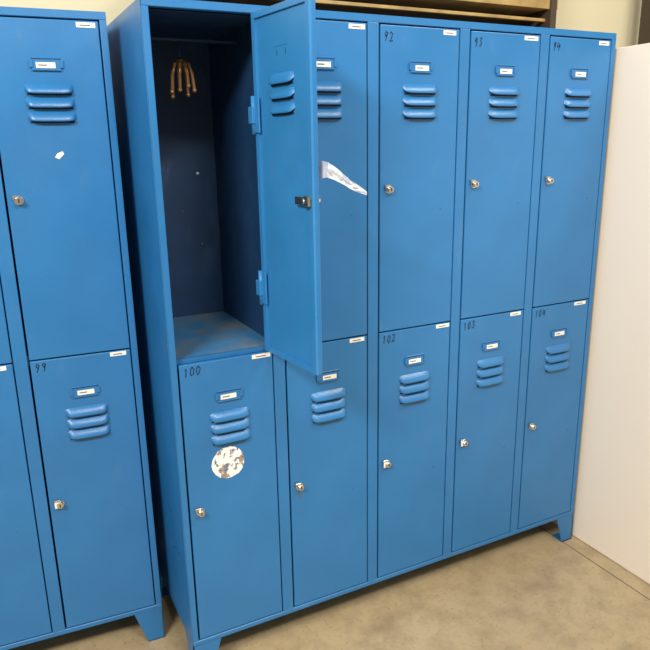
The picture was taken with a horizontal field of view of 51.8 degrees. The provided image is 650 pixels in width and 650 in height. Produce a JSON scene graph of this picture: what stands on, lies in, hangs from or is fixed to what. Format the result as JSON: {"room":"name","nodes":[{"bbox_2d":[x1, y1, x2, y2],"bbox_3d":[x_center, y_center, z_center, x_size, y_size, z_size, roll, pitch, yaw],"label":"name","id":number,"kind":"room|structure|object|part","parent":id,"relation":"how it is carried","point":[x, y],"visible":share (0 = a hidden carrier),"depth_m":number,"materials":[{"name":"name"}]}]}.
{"room":"changing room","nodes":[
{"label":"changing room","id":0,"kind":"room"},
{"bbox_2d":[0,0,641,47],"bbox_3d":[-0.326,-0.951,2.390,9.000,3.600,0.100,-9,17,-26],"label":"wall","id":1,"kind":"structure","parent":0,"point":[621,17],"depth_m":3.00,"materials":[{"name":"paint"}]},
{"bbox_2d":[198,0,557,27],"bbox_3d":[0.182,-1.249,2.406,1.600,0.650,0.200,-9,17,-26],"label":"wall shelf","id":2,"kind":"object","parent":1,"relation":"attached to","point":[531,13],"visible":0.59,"depth_m":2.57,"materials":[{"name":"brown wood"}]},
{"bbox_2d":[8,521,649,649],"bbox_3d":[1.272,1.591,-0.103,9.000,0.050,6.700,-9,17,-26],"label":"floor","id":3,"kind":"structure","parent":0,"point":[528,589],"depth_m":2.20,"materials":[{"name":"concrete"}]},
{"bbox_2d":[0,6,164,649],"bbox_3d":[-1.025,0.112,1.913,0.902,1.824,0.479,-7,16,-22],"label":"bank","id":4,"kind":"object","parent":3,"relation":"on","point":[78,551],"visible":1,"depth_m":1.80,"materials":[{"name":"blue paint"}]},
{"bbox_3d":[-0.945,-0.290,1.594,0.258,0.839,0.036,-7,16,-22],"label":"door","id":5,"kind":"part","parent":4,"relation":"part of","materials":[{"name":"blue paint"}]},
{"bbox_3d":[-0.931,0.520,1.815,0.258,0.832,0.036,-7,16,-22],"label":"door","id":6,"kind":"part","parent":4,"relation":"part of","materials":[{"name":"blue paint"}]},
{"bbox_3d":[-0.669,-0.326,1.706,0.258,0.839,0.036,-7,16,-22],"label":"door","id":7,"kind":"part","parent":4,"relation":"part of","materials":[{"name":"blue paint"}]},
{"bbox_3d":[-0.654,0.484,1.927,0.258,0.832,0.036,-7,16,-22],"label":"door","id":8,"kind":"part","parent":4,"relation":"part of","materials":[{"name":"blue paint"}]},
{"bbox_2d":[107,0,616,649],"bbox_3d":[0.170,0.001,2.240,1.502,1.824,0.460,-9,17,-26],"label":"carcass","id":9,"kind":"object","parent":3,"relation":"on","point":[193,301],"visible":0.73,"depth_m":1.96,"materials":[{"name":"blue paint"}]},
{"bbox_2d":[151,37,236,98],"bbox_3d":[-0.364,-0.668,1.749,0.292,0.147,0.050,-9,17,-26],"label":"coat hooks","id":10,"kind":"object","parent":9,"relation":"attached to","point":[181,64],"visible":0.99,"depth_m":1.73,"materials":[{"name":"gold metal"}]},
{"bbox_2d":[177,350,281,638],"bbox_3d":[-0.252,0.490,1.879,0.258,0.832,0.036,-9,17,-26],"label":"door","id":11,"kind":"structure","parent":9,"relation":"attached to","point":[228,401],"depth_m":1.87,"materials":[{"name":"blue paint"}]},
{"bbox_2d":[211,446,243,477],"bbox_3d":[-0.267,0.378,1.842,0.095,0.093,0.001,-9,17,-26],"label":"round sticker","id":12,"kind":"object","parent":11,"relation":"attached to","point":[229,461],"visible":1,"depth_m":1.84,"materials":[{"name":"white paper"}]},
{"bbox_2d":[248,0,322,374],"bbox_3d":[-0.095,-0.313,1.605,0.050,0.839,0.271,-12,19,-34],"label":"door","id":13,"kind":"structure","parent":9,"relation":"attached to","point":[282,113],"depth_m":1.58,"materials":[{"name":"blue paint"}]},
{"bbox_2d":[318,160,366,194],"bbox_3d":[0.004,-0.340,1.519,0.182,0.089,0.048,8,18,30],"label":"paper sheet","id":14,"kind":"object","parent":13,"relation":"attached to","point":[326,170],"visible":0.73,"depth_m":1.50,"materials":[{"name":"white paper"}]},
{"bbox_2d":[285,335,366,605],"bbox_3d":[0.015,0.450,2.010,0.258,0.832,0.036,-9,17,-26],"label":"door","id":15,"kind":"structure","parent":9,"relation":"attached to","point":[327,411],"depth_m":2.00,"materials":[{"name":"blue paint"}]},
{"bbox_2d":[316,20,366,340],"bbox_3d":[0.001,-0.360,1.789,0.258,0.839,0.036,-9,17,-26],"label":"door","id":16,"kind":"structure","parent":9,"relation":"attached to","point":[341,47],"depth_m":1.80,"materials":[{"name":"blue paint"}]},
{"bbox_2d":[377,321,449,576],"bbox_3d":[0.282,0.409,2.140,0.258,0.832,0.036,-9,17,-26],"label":"door","id":17,"kind":"structure","parent":9,"relation":"attached to","point":[413,362],"depth_m":2.13,"materials":[{"name":"blue paint"}]},
{"bbox_2d":[378,24,459,331],"bbox_3d":[0.268,-0.400,1.919,0.258,0.839,0.036,-9,17,-26],"label":"door","id":18,"kind":"structure","parent":9,"relation":"attached to","point":[418,66],"depth_m":1.91,"materials":[{"name":"blue paint"}]},
{"bbox_2d":[451,309,522,551],"bbox_3d":[0.549,0.369,2.270,0.258,0.832,0.036,-9,17,-26],"label":"door","id":19,"kind":"structure","parent":9,"relation":"attached to","point":[489,350],"depth_m":2.26,"materials":[{"name":"blue paint"}]},
{"bbox_2d":[460,31,539,318],"bbox_3d":[0.535,-0.441,2.049,0.258,0.839,0.036,-9,17,-26],"label":"door","id":20,"kind":"structure","parent":9,"relation":"attached to","point":[503,67],"depth_m":2.04,"materials":[{"name":"blue paint"}]},
{"bbox_2d":[517,299,587,527],"bbox_3d":[0.817,0.329,2.401,0.258,0.832,0.036,-9,17,-26],"label":"door","id":21,"kind":"structure","parent":9,"relation":"attached to","point":[557,331],"depth_m":2.39,"materials":[{"name":"blue paint"}]},
{"bbox_2d":[532,36,610,306],"bbox_3d":[0.802,-0.481,2.180,0.258,0.839,0.036,-9,17,-26],"label":"door","id":22,"kind":"structure","parent":9,"relation":"attached to","point":[578,68],"depth_m":2.17,"materials":[{"name":"blue paint"}]},
{"bbox_2d":[539,526,649,599],"bbox_3d":[2.134,1.449,0.285,0.004,0.011,6.650,-9,17,-26],"label":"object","id":23,"kind":"structure","parent":3,"relation":"in","point":[539,526],"depth_m":2.44,"materials":[{"name":"brown"}]},
{"bbox_2d":[552,43,649,583],"bbox_3d":[1.172,0.065,2.020,0.035,1.783,1.740,-9,17,-26],"label":"partition panel","id":24,"kind":"object","parent":3,"relation":"on","point":[611,515],"depth_m":2.30,"materials":[{"name":"laminate"}]},
{"bbox_2d":[638,0,649,44],"bbox_3d":[1.504,-0.986,3.160,0.160,3.200,0.160,-9,17,-26],"label":"steel post","id":25,"kind":"object","parent":3,"relation":"on","point":[644,28],"visible":0.02,"depth_m":3.05,"materials":[{"name":"brown"}]}
]}

